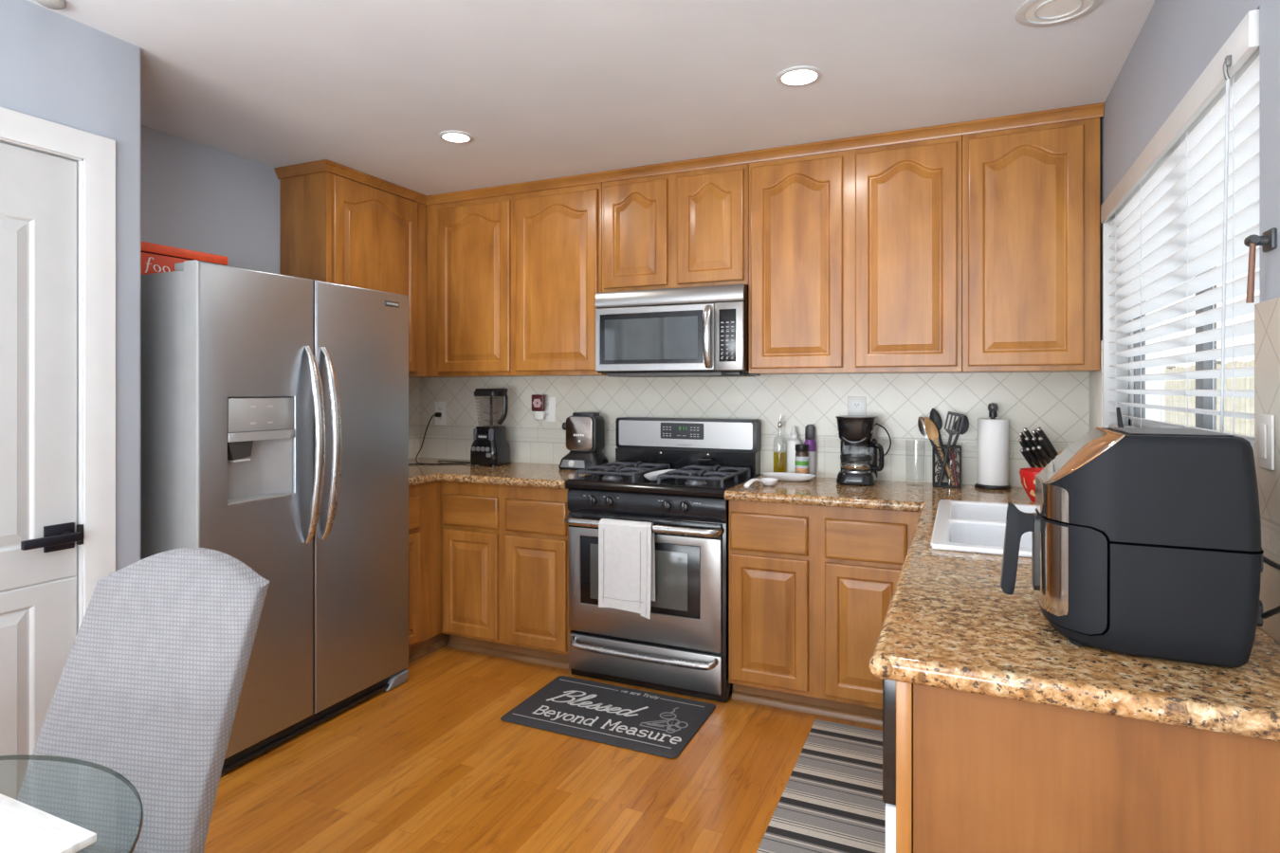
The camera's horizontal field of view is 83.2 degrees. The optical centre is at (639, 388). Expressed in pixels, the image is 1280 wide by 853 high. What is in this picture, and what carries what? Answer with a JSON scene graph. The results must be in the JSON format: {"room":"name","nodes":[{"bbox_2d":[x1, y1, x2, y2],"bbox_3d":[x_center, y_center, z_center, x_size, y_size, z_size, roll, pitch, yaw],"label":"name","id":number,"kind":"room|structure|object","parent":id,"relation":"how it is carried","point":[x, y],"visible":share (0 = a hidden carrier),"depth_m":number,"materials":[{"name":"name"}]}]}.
{"room":"kitchen","nodes":[
{"label":"kitchen","id":0,"kind":"room"},
{"bbox_2d":[0,0,140,571],"bbox_3d":[-2.923,0.130,0.380,0.853,2.440,4.606,0,0,24],"label":"wall","id":1,"kind":"structure","parent":0,"point":[55,67],"depth_m":2.24,"materials":[{"name":"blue paint"}]},
{"bbox_2d":[0,142,84,800],"bbox_3d":[-1.824,0.332,1.803,0.089,2.021,0.790,0,0,24],"label":"door","id":2,"kind":"structure","parent":1,"relation":"in","point":[41,534],"depth_m":2.05,"materials":[{"name":"white paint"}]},
{"bbox_2d":[0,107,115,631],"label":"door frame","id":3,"kind":"structure","parent":1,"relation":"in","point":[98,153],"depth_m":2.17,"materials":[{"name":"white paint"}]},
{"bbox_2d":[140,125,280,274],"bbox_3d":[-1.874,0.130,3.586,0.150,2.440,2.104,0,0,24],"label":"wall","id":4,"kind":"structure","parent":0,"point":[194,196],"depth_m":3.25,"materials":[{"name":"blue paint"}]},
{"bbox_2d":[280,171,446,377],"bbox_3d":[-1.433,-0.578,3.975,0.334,1.016,1.004,0,0,24],"label":"upper cabinet","id":5,"kind":"object","parent":4,"relation":"attached to","point":[335,228],"visible":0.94,"depth_m":3.63,"materials":[{"name":"brown wood"}]},
{"bbox_2d":[408,377,420,458],"bbox_3d":[-1.571,0.170,4.070,0.008,0.520,0.948,0,0,24],"label":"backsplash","id":6,"kind":"structure","parent":4,"relation":"attached to","point":[413,382],"depth_m":4.45,"materials":[{"name":"beige tile"}]},
{"bbox_2d":[203,642,882,852],"bbox_3d":[-1.096,1.400,0.770,3.870,0.100,6.810,0,0,24],"label":"floor","id":7,"kind":"structure","parent":0,"point":[428,763],"depth_m":2.48,"materials":[{"name":"brown wood"}]},
{"bbox_2d":[0,755,143,852],"bbox_3d":[-1.232,0.975,0.322,0.739,0.749,1.821,0,0,24],"label":"dining table","id":8,"kind":"object","parent":7,"relation":"on","point":[122,778],"visible":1,"depth_m":1.16,"materials":[{"name":"clear glass"}]},
{"bbox_2d":[0,793,96,852],"bbox_3d":[-1.094,0.594,0.816,0.576,0.012,0.557,0,0,24],"label":"placemat","id":9,"kind":"object","parent":8,"relation":"on","point":[24,828],"visible":1,"depth_m":0.95,"materials":[{"name":"white fabric"}]},
{"bbox_2d":[16,548,269,852],"bbox_3d":[-1.098,0.861,1.353,0.471,0.978,0.676,0,0,11],"label":"dining chair","id":10,"kind":"object","parent":7,"relation":"on","point":[149,688],"visible":0.95,"depth_m":1.51,"materials":[{"name":"grey fabric"}]},
{"bbox_2d":[140,259,408,774],"bbox_3d":[-1.567,0.458,2.999,0.811,1.777,1.011,0,0,24],"label":"refrigerator","id":11,"kind":"object","parent":7,"relation":"on","point":[274,408],"visible":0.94,"depth_m":2.73,"materials":[{"name":"metal"}]},
{"bbox_2d":[140,241,227,274],"bbox_3d":[-1.863,-0.470,2.827,0.242,0.136,0.356,0,0,24],"label":"food box","id":12,"kind":"object","parent":11,"relation":"on","point":[155,258],"visible":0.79,"depth_m":2.71,"materials":[{"name":"red cardboard"}]},
{"bbox_2d":[408,480,450,664],"bbox_3d":[-1.256,0.911,3.950,0.660,0.878,0.905,0,0,24],"label":"base cabinet","id":13,"kind":"object","parent":7,"relation":"on","point":[426,637],"visible":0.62,"depth_m":3.61,"materials":[{"name":"brown wood"}]},
{"bbox_2d":[408,457,603,489],"bbox_3d":[-0.922,0.450,3.794,1.402,0.039,0.923,0,0,24],"label":"countertop","id":14,"kind":"structure","parent":13,"relation":"on","point":[515,474],"depth_m":3.65,"materials":[{"name":"stone"}]},
{"bbox_2d":[408,388,510,467],"bbox_3d":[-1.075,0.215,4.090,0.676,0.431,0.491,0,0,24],"label":"blender","id":15,"kind":"object","parent":14,"relation":"on","point":[490,446],"visible":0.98,"depth_m":4.00,"materials":[{"name":"black plastic"}]},
{"bbox_2d":[558,412,608,471],"bbox_3d":[-0.299,0.278,3.865,0.251,0.300,0.185,0,0,24],"label":"coffee maker","id":16,"kind":"object","parent":14,"relation":"on","point":[584,430],"visible":1,"depth_m":3.81,"materials":[{"name":"black plastic"}]},
{"bbox_2d":[441,481,571,670],"bbox_3d":[-0.562,0.911,3.809,0.757,0.878,0.596,0,0,24],"label":"base cabinet","id":17,"kind":"object","parent":7,"relation":"on","point":[505,548],"visible":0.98,"depth_m":3.55,"materials":[{"name":"brown wood"}]},
{"bbox_2d":[500,676,715,758],"bbox_3d":[-0.123,1.340,2.996,0.772,0.018,0.488,0,0,24],"label":"kitchen mat","id":18,"kind":"object","parent":7,"relation":"on","point":[644,722],"visible":1,"depth_m":2.94,"materials":[{"name":"grey rubber"}]},
{"bbox_2d":[564,417,761,702],"bbox_3d":[0.117,0.750,3.452,0.773,1.192,0.672,0,0,24],"label":"gas range","id":19,"kind":"object","parent":7,"relation":"on","point":[683,649],"visible":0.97,"depth_m":3.23,"materials":[{"name":"silver metal"}]},
{"bbox_2d":[598,518,655,619],"bbox_3d":[-0.059,0.788,3.175,0.253,0.412,0.067,0,0,24],"label":"dish towel","id":20,"kind":"object","parent":19,"relation":"hanging from","point":[626,548],"visible":0.99,"depth_m":3.15,"materials":[{"name":"white fabric"}]},
{"bbox_2d":[571,499,732,702],"bbox_3d":[0.139,0.895,3.498,0.760,0.901,0.570,0,0,24],"label":"oven","id":21,"kind":"object","parent":19,"relation":"in","point":[726,687],"depth_m":3.12,"materials":[{"name":"silver metal"}]},
{"bbox_2d":[643,469,675,480],"bbox_3d":[0.100,0.412,3.406,0.098,0.030,0.309,0,0,24],"label":"spoon rest","id":22,"kind":"object","parent":19,"relation":"on","point":[651,476],"visible":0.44,"depth_m":3.39,"materials":[{"name":"white ceramic"}]},
{"bbox_2d":[566,469,756,499],"bbox_3d":[0.113,0.448,3.440,0.772,0.048,0.518,0,0,24],"label":"cooktop","id":23,"kind":"object","parent":19,"relation":"in","point":[638,486],"depth_m":3.25,"materials":[{"name":"black metal"}]},
{"bbox_2d":[756,719,885,852],"bbox_3d":[0.558,1.346,2.032,0.450,0.007,1.765,0,0,24],"label":"rug","id":24,"kind":"object","parent":7,"relation":"on","point":[831,801],"visible":0.59,"depth_m":2.35,"materials":[{"name":"multicoloured fabric"}]},
{"bbox_2d":[729,499,920,727],"bbox_3d":[0.865,0.911,3.171,0.815,0.878,0.596,0,0,24],"label":"base cabinet","id":25,"kind":"object","parent":7,"relation":"on","point":[812,588],"visible":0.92,"depth_m":2.94,"materials":[{"name":"brown wood"}]},
{"bbox_2d":[882,679,895,852],"bbox_3d":[0.788,0.913,1.363,0.594,0.871,0.604,0,0,24],"label":"dishwasher","id":26,"kind":"object","parent":7,"relation":"on","point":[888,686],"visible":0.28,"depth_m":1.20,"materials":[{"name":"white metal"}]},
{"bbox_2d":[896,681,1279,852],"bbox_3d":[0.685,0.910,1.058,0.583,0.878,0.032,0,0,24],"label":"end panel","id":27,"kind":"object","parent":7,"relation":"on","point":[976,773],"visible":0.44,"depth_m":1.07,"materials":[{"name":"brown wood"}]},
{"bbox_3d":[1.272,0.911,2.395,0.600,0.878,1.668,0,0,24],"label":"base cabinet","id":28,"kind":"object","parent":7,"relation":"on","visible":0},
{"bbox_2d":[724,475,1279,742],"bbox_3d":[0.776,0.450,2.255,1.400,0.039,2.345,0,0,24],"label":"countertop","id":29,"kind":"structure","parent":28,"relation":"on","point":[949,623],"depth_m":1.17,"materials":[{"name":"stone"}]},
{"bbox_2d":[743,477,778,488],"bbox_3d":[0.538,0.410,3.150,0.086,0.040,0.237,0,0,33],"label":"spoon","id":30,"kind":"object","parent":29,"relation":"on","point":[768,482],"visible":1,"depth_m":3.16,"materials":[{"name":"white ceramic"}]},
{"bbox_2d":[759,477,778,486],"bbox_3d":[0.574,0.417,3.205,0.083,0.026,0.108,0,0,24],"label":"spoon bowl","id":31,"kind":"object","parent":30,"relation":"on","point":[768,482],"depth_m":3.17,"materials":[{"name":"white ceramic"}]},
{"bbox_2d":[772,414,784,472],"bbox_3d":[0.685,0.278,3.528,0.066,0.302,0.066,0,0,24],"label":"oil bottle","id":32,"kind":"object","parent":29,"relation":"on","point":[779,424],"visible":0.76,"depth_m":3.52,"materials":[{"name":"clear glass"}]},
{"bbox_2d":[761,472,816,481],"bbox_3d":[0.694,0.415,3.368,0.256,0.028,0.132,0,0,24],"label":"oval plate","id":33,"kind":"object","parent":29,"relation":"on","point":[783,477],"visible":0.93,"depth_m":3.34,"materials":[{"name":"white ceramic"}]},
{"bbox_2d":[786,426,801,473],"bbox_3d":[0.751,0.307,3.511,0.072,0.245,0.072,0,0,24],"label":"squeeze bottle","id":34,"kind":"object","parent":29,"relation":"on","point":[791,443],"visible":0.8,"depth_m":3.48,"materials":[{"name":"white plastic"}]},
{"bbox_2d":[795,443,808,474],"bbox_3d":[0.774,0.348,3.442,0.065,0.162,0.065,0,0,24],"label":"spice jar","id":35,"kind":"object","parent":29,"relation":"on","point":[801,449],"visible":0.9,"depth_m":3.42,"materials":[{"name":"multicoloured plastic"}]},
{"bbox_2d":[795,467,808,474],"bbox_3d":[0.774,0.391,3.442,0.064,0.027,0.064,0,0,24],"label":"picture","id":36,"kind":"object","parent":35,"relation":"attached to","point":[803,470],"depth_m":3.41},
{"bbox_2d":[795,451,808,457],"bbox_3d":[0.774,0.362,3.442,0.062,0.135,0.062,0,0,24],"label":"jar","id":37,"kind":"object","parent":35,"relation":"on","point":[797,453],"depth_m":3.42,"materials":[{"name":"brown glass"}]},
{"bbox_2d":[804,424,816,477],"bbox_3d":[0.822,0.301,3.483,0.056,0.256,0.056,0,0,24],"label":"bottle","id":38,"kind":"object","parent":29,"relation":"on","point":[810,434],"visible":0.8,"depth_m":3.46,"materials":[{"name":"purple plastic"}]},
{"bbox_2d":[835,415,891,486],"bbox_3d":[1.010,0.278,3.264,0.229,0.303,0.206,0,0,24],"label":"coffee maker","id":39,"kind":"object","parent":29,"relation":"on","point":[859,448],"visible":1,"depth_m":3.21,"materials":[{"name":"black plastic"}]},
{"bbox_2d":[835,415,877,442],"bbox_3d":[0.987,0.184,3.278,0.174,0.115,0.200,0,0,24],"label":"basket","id":40,"kind":"object","parent":39,"relation":"on","point":[851,429],"depth_m":3.19,"materials":[{"name":"black plastic"}]},
{"bbox_2d":[905,439,925,481],"bbox_3d":[1.225,0.331,3.209,0.082,0.196,0.082,0,0,24],"label":"drinking glass","id":41,"kind":"object","parent":29,"relation":"on","point":[910,440],"visible":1,"depth_m":3.20,"materials":[{"name":"clear glass"}]},
{"bbox_2d":[932,444,961,488],"bbox_3d":[1.354,0.341,3.179,0.116,0.177,0.116,0,0,24],"label":"utensil holder","id":42,"kind":"object","parent":29,"relation":"on","point":[934,484],"visible":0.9,"depth_m":3.14,"materials":[{"name":"metal"}]},
{"bbox_2d":[917,416,951,485],"bbox_3d":[1.316,0.276,3.207,0.147,0.303,0.015,0,0,23],"label":"spoon","id":43,"kind":"object","parent":42,"relation":"in","point":[921,422],"visible":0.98,"depth_m":3.22,"materials":[{"name":"metal"}]},
{"bbox_2d":[929,408,945,454],"bbox_3d":[1.349,0.257,3.226,0.097,0.338,0.018,0,0,36],"label":"spoon","id":44,"kind":"object","parent":42,"relation":"in","point":[934,416],"visible":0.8,"depth_m":3.24,"materials":[{"name":"plastic"}]},
{"bbox_2d":[924,417,954,485],"bbox_3d":[1.324,0.277,3.178,0.130,0.300,0.015,0,0,20],"label":"wooden spoon","id":45,"kind":"object","parent":42,"relation":"in","point":[931,430],"visible":0.97,"depth_m":3.19,"materials":[{"name":"brown wood"}]},
{"bbox_2d":[937,411,964,485],"bbox_3d":[1.351,0.262,3.133,0.108,0.328,0.012,0,0,24],"label":"slotted turner","id":46,"kind":"object","parent":42,"relation":"in","point":[951,432],"visible":1,"depth_m":3.13,"materials":[{"name":"plastic"}]},
{"bbox_2d":[947,448,954,485],"bbox_3d":[1.369,0.342,3.170,0.030,0.165,0.018,0,0,24],"label":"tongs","id":47,"kind":"object","parent":42,"relation":"in","point":[949,482],"visible":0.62,"depth_m":3.17,"materials":[{"name":"metal"}]},
{"bbox_2d":[936,415,969,483],"bbox_3d":[1.384,0.272,3.190,0.131,0.310,0.015,0,0,21],"label":"ladle","id":48,"kind":"object","parent":42,"relation":"in","point":[965,425],"visible":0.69,"depth_m":3.18,"materials":[{"name":"plastic"}]},
{"bbox_2d":[950,449,958,486],"bbox_3d":[1.367,0.345,3.133,0.016,0.160,0.036,0,0,-43],"label":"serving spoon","id":49,"kind":"object","parent":42,"relation":"in","point":[951,455],"visible":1,"depth_m":3.13,"materials":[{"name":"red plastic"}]},
{"bbox_2d":[930,499,1036,557],"bbox_3d":[1.176,0.513,2.213,0.500,0.198,0.856,0,0,24],"label":"sink","id":50,"kind":"object","parent":29,"relation":"in","point":[978,527],"visible":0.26,"depth_m":2.24,"materials":[{"name":"white ceramic"}]},
{"bbox_2d":[974,402,1011,490],"bbox_3d":[1.528,0.246,3.118,0.144,0.367,0.144,0,0,24],"label":"paper towel holder","id":51,"kind":"object","parent":29,"relation":"on","point":[993,408],"visible":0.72,"depth_m":3.10,"materials":[{"name":"black plastic"}]},
{"bbox_2d":[977,419,1008,486],"bbox_3d":[1.528,0.272,3.118,0.122,0.280,0.122,0,0,24],"label":"paper towel roll","id":52,"kind":"object","parent":51,"relation":"on","point":[993,434],"visible":0.99,"depth_m":3.07,"materials":[{"name":"white paper"}]},
{"bbox_2d":[1019,467,1042,502],"bbox_3d":[1.538,0.370,2.740,0.172,0.119,0.173,0,0,24],"label":"bowl","id":53,"kind":"object","parent":29,"relation":"on","point":[1027,475],"visible":0.38,"depth_m":2.73,"materials":[{"name":"red ceramic"}]},
{"bbox_2d":[1034,451,1061,468],"bbox_3d":[1.683,0.341,2.923,0.192,0.177,0.159,0,0,-35],"label":"knife block","id":54,"kind":"object","parent":29,"relation":"on","point":[1058,452],"visible":0.06,"depth_m":2.91,"materials":[{"name":"brown wood"}]},
{"bbox_2d":[1018,438,1036,465],"bbox_3d":[1.585,0.258,2.943,0.088,0.112,0.020,0,0,-8],"label":"kitchen knife","id":55,"kind":"object","parent":54,"relation":"in","point":[1021,442],"visible":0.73,"depth_m":2.94,"materials":[{"name":"black plastic"}]},
{"bbox_2d":[1020,448,1035,467],"bbox_3d":[1.570,0.286,2.916,0.070,0.090,0.016,0,0,-8],"label":"kitchen knife","id":56,"kind":"object","parent":54,"relation":"in","point":[1022,451],"visible":0.91,"depth_m":2.91,"materials":[{"name":"black plastic"}]},
{"bbox_2d":[1018,431,1038,460],"bbox_3d":[1.602,0.237,2.965,0.094,0.121,0.021,0,0,-8],"label":"kitchen knife","id":57,"kind":"object","parent":54,"relation":"in","point":[1021,434],"visible":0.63,"depth_m":2.95,"materials":[{"name":"black plastic"}]},
{"bbox_2d":[1022,427,1043,458],"bbox_3d":[1.613,0.224,2.947,0.102,0.131,0.022,0,0,-8],"label":"kitchen knife","id":58,"kind":"object","parent":54,"relation":"in","point":[1026,431],"visible":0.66,"depth_m":2.94,"materials":[{"name":"black plastic"}]},
{"bbox_2d":[1024,437,1042,460],"bbox_3d":[1.602,0.249,2.926,0.085,0.109,0.020,0,0,-8],"label":"kitchen knife","id":59,"kind":"object","parent":54,"relation":"in","point":[1031,445],"visible":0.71,"depth_m":2.92,"materials":[{"name":"black plastic"}]},
{"bbox_2d":[1025,447,1042,468],"bbox_3d":[1.584,0.280,2.898,0.069,0.088,0.016,0,0,-8],"label":"kitchen knife","id":60,"kind":"object","parent":54,"relation":"in","point":[1028,449],"visible":0.98,"depth_m":2.89,"materials":[{"name":"black plastic"}]},
{"bbox_2d":[1031,446,1046,467],"bbox_3d":[1.597,0.274,2.881,0.067,0.086,0.016,0,0,-8],"label":"kitchen knife","id":61,"kind":"object","parent":54,"relation":"in","point":[1033,448],"visible":0.94,"depth_m":2.87,"materials":[{"name":"black plastic"}]},
{"bbox_2d":[1031,437,1049,458],"bbox_3d":[1.617,0.245,2.908,0.081,0.102,0.020,0,0,-8],"label":"kitchen knife","id":62,"kind":"object","parent":54,"relation":"in","point":[1036,443],"visible":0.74,"depth_m":2.90,"materials":[{"name":"black plastic"}]},
{"bbox_2d":[1031,429,1049,457],"bbox_3d":[1.634,0.223,2.932,0.090,0.113,0.022,0,0,-8],"label":"kitchen knife","id":63,"kind":"object","parent":54,"relation":"in","point":[1034,433],"visible":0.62,"depth_m":2.92,"materials":[{"name":"black plastic"}]},
{"bbox_2d":[1037,445,1050,464],"bbox_3d":[1.608,0.268,2.863,0.066,0.084,0.016,0,0,-8],"label":"kitchen knife","id":64,"kind":"object","parent":54,"relation":"in","point":[1039,448],"visible":0.88,"depth_m":2.86,"materials":[{"name":"black plastic"}]},
{"bbox_2d":[1038,436,1055,459],"bbox_3d":[1.631,0.240,2.889,0.077,0.098,0.020,0,0,-8],"label":"kitchen knife","id":65,"kind":"object","parent":54,"relation":"in","point":[1043,443],"visible":0.94,"depth_m":2.88,"materials":[{"name":"black plastic"}]},
{"bbox_2d":[1036,426,1058,456],"bbox_3d":[1.644,0.213,2.912,0.094,0.119,0.022,0,0,-8],"label":"kitchen knife","id":66,"kind":"object","parent":54,"relation":"in","point":[1039,430],"visible":0.91,"depth_m":2.90,"materials":[{"name":"black plastic"}]},
{"bbox_2d":[1115,407,1123,427],"bbox_3d":[1.242,0.234,2.028,0.230,0.362,0.112,0,0,24],"label":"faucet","id":67,"kind":"object","parent":29,"relation":"on","point":[1119,414],"visible":0.02,"depth_m":2.02,"materials":[{"name":"metal"}]},
{"bbox_2d":[1000,426,1279,667],"bbox_3d":[0.843,0.251,1.230,0.410,0.357,0.346,0,0,24],"label":"air fryer","id":68,"kind":"object","parent":29,"relation":"on","point":[1146,542],"visible":1,"depth_m":1.13,"materials":[{"name":"grey plastic"}]},
{"bbox_2d":[1036,508,1110,636],"bbox_3d":[0.767,0.312,1.295,0.088,0.178,0.287,0,0,24],"label":"basket","id":69,"kind":"object","parent":68,"relation":"on","point":[1073,552],"depth_m":1.18,"materials":[{"name":"grey plastic"}]},
{"bbox_2d":[1108,427,1234,437],"bbox_3d":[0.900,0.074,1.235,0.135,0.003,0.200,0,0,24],"label":"window sill","id":70,"kind":"structure","parent":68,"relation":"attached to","point":[1191,432],"depth_m":1.20,"materials":[{"name":"white paint"}]},
{"bbox_2d":[26,0,1155,195],"bbox_3d":[-1.096,-1.140,0.770,3.870,0.100,6.810,0,0,24],"label":"ceiling","id":71,"kind":"structure","parent":0,"point":[542,89],"depth_m":2.49,"materials":[{"name":"paint"}]},
{"bbox_2d":[36,0,66,9],"bbox_3d":[-1.647,-1.080,2.013,0.068,0.018,0.068,0,0,24],"label":"smoke detector","id":72,"kind":"object","parent":71,"relation":"attached to","point":[50,4],"visible":1,"depth_m":2.01,"materials":[{"name":"white plastic"}]},
{"bbox_2d":[438,130,473,143],"bbox_3d":[-0.795,-1.086,3.114,0.143,0.006,0.143,0,0,24],"label":"recessed light","id":73,"kind":"object","parent":71,"relation":"in","point":[453,137],"visible":1,"depth_m":3.11,"materials":[{"name":"white paint"}]},
{"bbox_2d":[776,66,822,86],"bbox_3d":[0.554,-1.086,2.510,0.156,0.006,0.156,0,0,24],"label":"recessed light","id":74,"kind":"object","parent":71,"relation":"in","point":[796,76],"visible":1,"depth_m":2.50,"materials":[{"name":"white paint"}]},
{"bbox_2d":[1014,0,1103,26],"bbox_3d":[1.192,-1.085,2.052,0.221,0.008,0.221,0,0,24],"label":"recessed light","id":75,"kind":"object","parent":71,"relation":"in","point":[1032,12],"visible":1,"depth_m":2.07,"materials":[{"name":"white paint"}]},
{"bbox_2d":[274,102,1104,205],"bbox_3d":[-0.014,-1.065,3.161,3.593,0.046,0.740,0,0,24],"label":"crown molding","id":76,"kind":"structure","parent":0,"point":[1095,110],"depth_m":3.36,"materials":[{"name":"brown wood"}]},
{"bbox_2d":[1100,0,1279,644],"bbox_3d":[0.595,0.130,-0.042,0.130,2.440,6.710,0,0,24],"label":"wall","id":77,"kind":"structure","parent":0,"point":[1178,40],"depth_m":1.79,"materials":[{"name":"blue paint"}]},
{"bbox_2d":[1102,217,1254,453],"bbox_3d":[1.502,-0.268,2.011,0.121,0.864,1.574,0,0,24],"label":"window","id":78,"kind":"structure","parent":77,"relation":"in","point":[1203,421],"depth_m":2.72,"materials":[{"name":"white paint"}]},
{"bbox_2d":[1100,9,1259,456],"bbox_3d":[1.465,-0.274,2.022,0.091,0.846,1.552,0,0,24],"label":"window blind","id":79,"kind":"object","parent":78,"relation":"attached to","point":[1187,206],"visible":0.83,"depth_m":1.75,"materials":[{"name":"white paint"}]},
{"bbox_2d":[1088,296,1279,643],"bbox_3d":[1.111,0.122,1.282,0.008,0.615,3.848,0,0,24],"label":"backsplash","id":80,"kind":"structure","parent":77,"relation":"attached to","point":[1267,314],"depth_m":1.26,"materials":[{"name":"beige tile"}]},
{"bbox_2d":[1243,227,1277,303],"bbox_3d":[1.089,-0.215,1.268,0.038,0.127,0.045,0,0,24],"label":"wall bracket","id":81,"kind":"object","parent":77,"relation":"attached to","point":[1268,240],"visible":1,"depth_m":1.26,"materials":[{"name":"grey metal"}]},
{"bbox_2d":[1257,414,1274,470],"bbox_3d":[1.093,0.092,1.262,0.008,0.095,0.067,0,0,24],"label":"light switch","id":82,"kind":"object","parent":77,"relation":"attached to","point":[1265,423],"visible":1,"depth_m":1.25,"materials":[{"name":"plastic"}]},
{"bbox_3d":[0.278,0.130,3.841,3.870,2.440,0.120,0,0,24],"label":"wall","id":83,"kind":"structure","parent":0,"visible":0},
{"bbox_2d":[435,402,446,425],"bbox_3d":[-1.227,0.152,4.431,0.085,0.145,0.008,0,0,24],"label":"wall outlet","id":84,"kind":"object","parent":83,"relation":"attached to","point":[440,407],"visible":0.98,"depth_m":4.42,"materials":[{"name":"white plastic"}]},
{"bbox_2d":[426,182,607,377],"bbox_3d":[-0.648,-0.578,4.001,1.115,1.016,0.316,0,0,24],"label":"upper cabinet","id":85,"kind":"object","parent":83,"relation":"attached to","point":[514,281],"visible":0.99,"depth_m":3.86,"materials":[{"name":"brown wood"}]},
{"bbox_2d":[531,394,546,420],"bbox_3d":[-0.569,0.106,4.098,0.080,0.144,0.061,0,0,24],"label":"air freshener","id":86,"kind":"object","parent":83,"relation":"attached to","point":[538,400],"visible":1,"depth_m":4.07,"materials":[{"name":"red plastic"}]},
{"bbox_2d":[532,399,541,407],"bbox_3d":[-0.581,0.082,4.072,0.060,0.048,0.002,0,0,24],"label":"flower","id":87,"kind":"object","parent":86,"relation":"on","point":[537,403],"depth_m":4.07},
{"bbox_2d":[540,397,555,421],"bbox_3d":[-0.527,0.118,4.118,0.100,0.140,0.008,0,0,24],"label":"wall outlet","id":88,"kind":"object","parent":83,"relation":"attached to","point":[550,402],"visible":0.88,"depth_m":4.11,"materials":[{"name":"white plastic"}]},
{"bbox_2d":[602,164,748,292],"bbox_3d":[0.209,-0.784,3.617,0.760,0.604,0.316,0,0,24],"label":"upper cabinet","id":89,"kind":"object","parent":83,"relation":"attached to","point":[685,228],"visible":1,"depth_m":3.48,"materials":[{"name":"brown wood"}]},
{"bbox_2d":[594,283,760,377],"bbox_3d":[0.210,-0.270,3.560,0.804,0.419,0.420,0,0,24],"label":"microwave","id":90,"kind":"object","parent":89,"relation":"attached to","point":[696,331],"visible":0.98,"depth_m":3.41,"materials":[{"name":"silver metal"}]},
{"bbox_2d":[420,371,1088,487],"bbox_3d":[0.262,0.170,3.776,3.595,0.520,0.012,0,0,24],"label":"backsplash","id":91,"kind":"structure","parent":83,"relation":"attached to","point":[1057,403],"depth_m":3.55,"materials":[{"name":"beige tile"}]},
{"bbox_2d":[748,135,962,374],"bbox_3d":[0.970,-0.578,3.277,0.902,1.016,0.316,0,0,24],"label":"upper cabinet","id":92,"kind":"object","parent":83,"relation":"attached to","point":[855,256],"visible":1,"depth_m":3.12,"materials":[{"name":"brown wood"}]},
{"bbox_2d":[847,396,866,416],"bbox_3d":[1.030,0.105,3.422,0.085,0.135,0.008,0,0,24],"label":"wall outlet","id":93,"kind":"object","parent":83,"relation":"attached to","point":[856,405],"visible":0.59,"depth_m":3.42,"materials":[{"name":"white plastic"}]},
{"bbox_2d":[853,402,860,407],"bbox_3d":[1.029,0.077,3.420,0.034,0.030,0.003,0,0,24],"label":"socket","id":94,"kind":"object","parent":93,"relation":"attached to","point":[855,404],"depth_m":3.42,"materials":[{"name":"white plastic"}]},
{"bbox_2d":[962,117,1100,373],"bbox_3d":[1.604,-0.578,2.993,0.484,1.016,0.316,0,0,24],"label":"upper cabinet","id":95,"kind":"object","parent":83,"relation":"attached to","point":[1032,195],"visible":1,"depth_m":2.85,"materials":[{"name":"brown wood"}]},
{"label":"outside","id":96,"kind":"structure","parent":0,"visible":0},
{"bbox_3d":[5.616,1.600,0.774,8.380,0.100,22.000,0,0,24],"label":"ground","id":97,"kind":"structure","parent":96,"visible":0},
{"bbox_2d":[1164,360,1254,437],"bbox_3d":[4.849,0.620,4.453,0.115,1.860,12.090,0,0,24],"label":"fence","id":98,"kind":"object","parent":97,"relation":"on","point":[1242,426],"visible":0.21,"depth_m":7.74,"materials":[{"name":"brown wood"}]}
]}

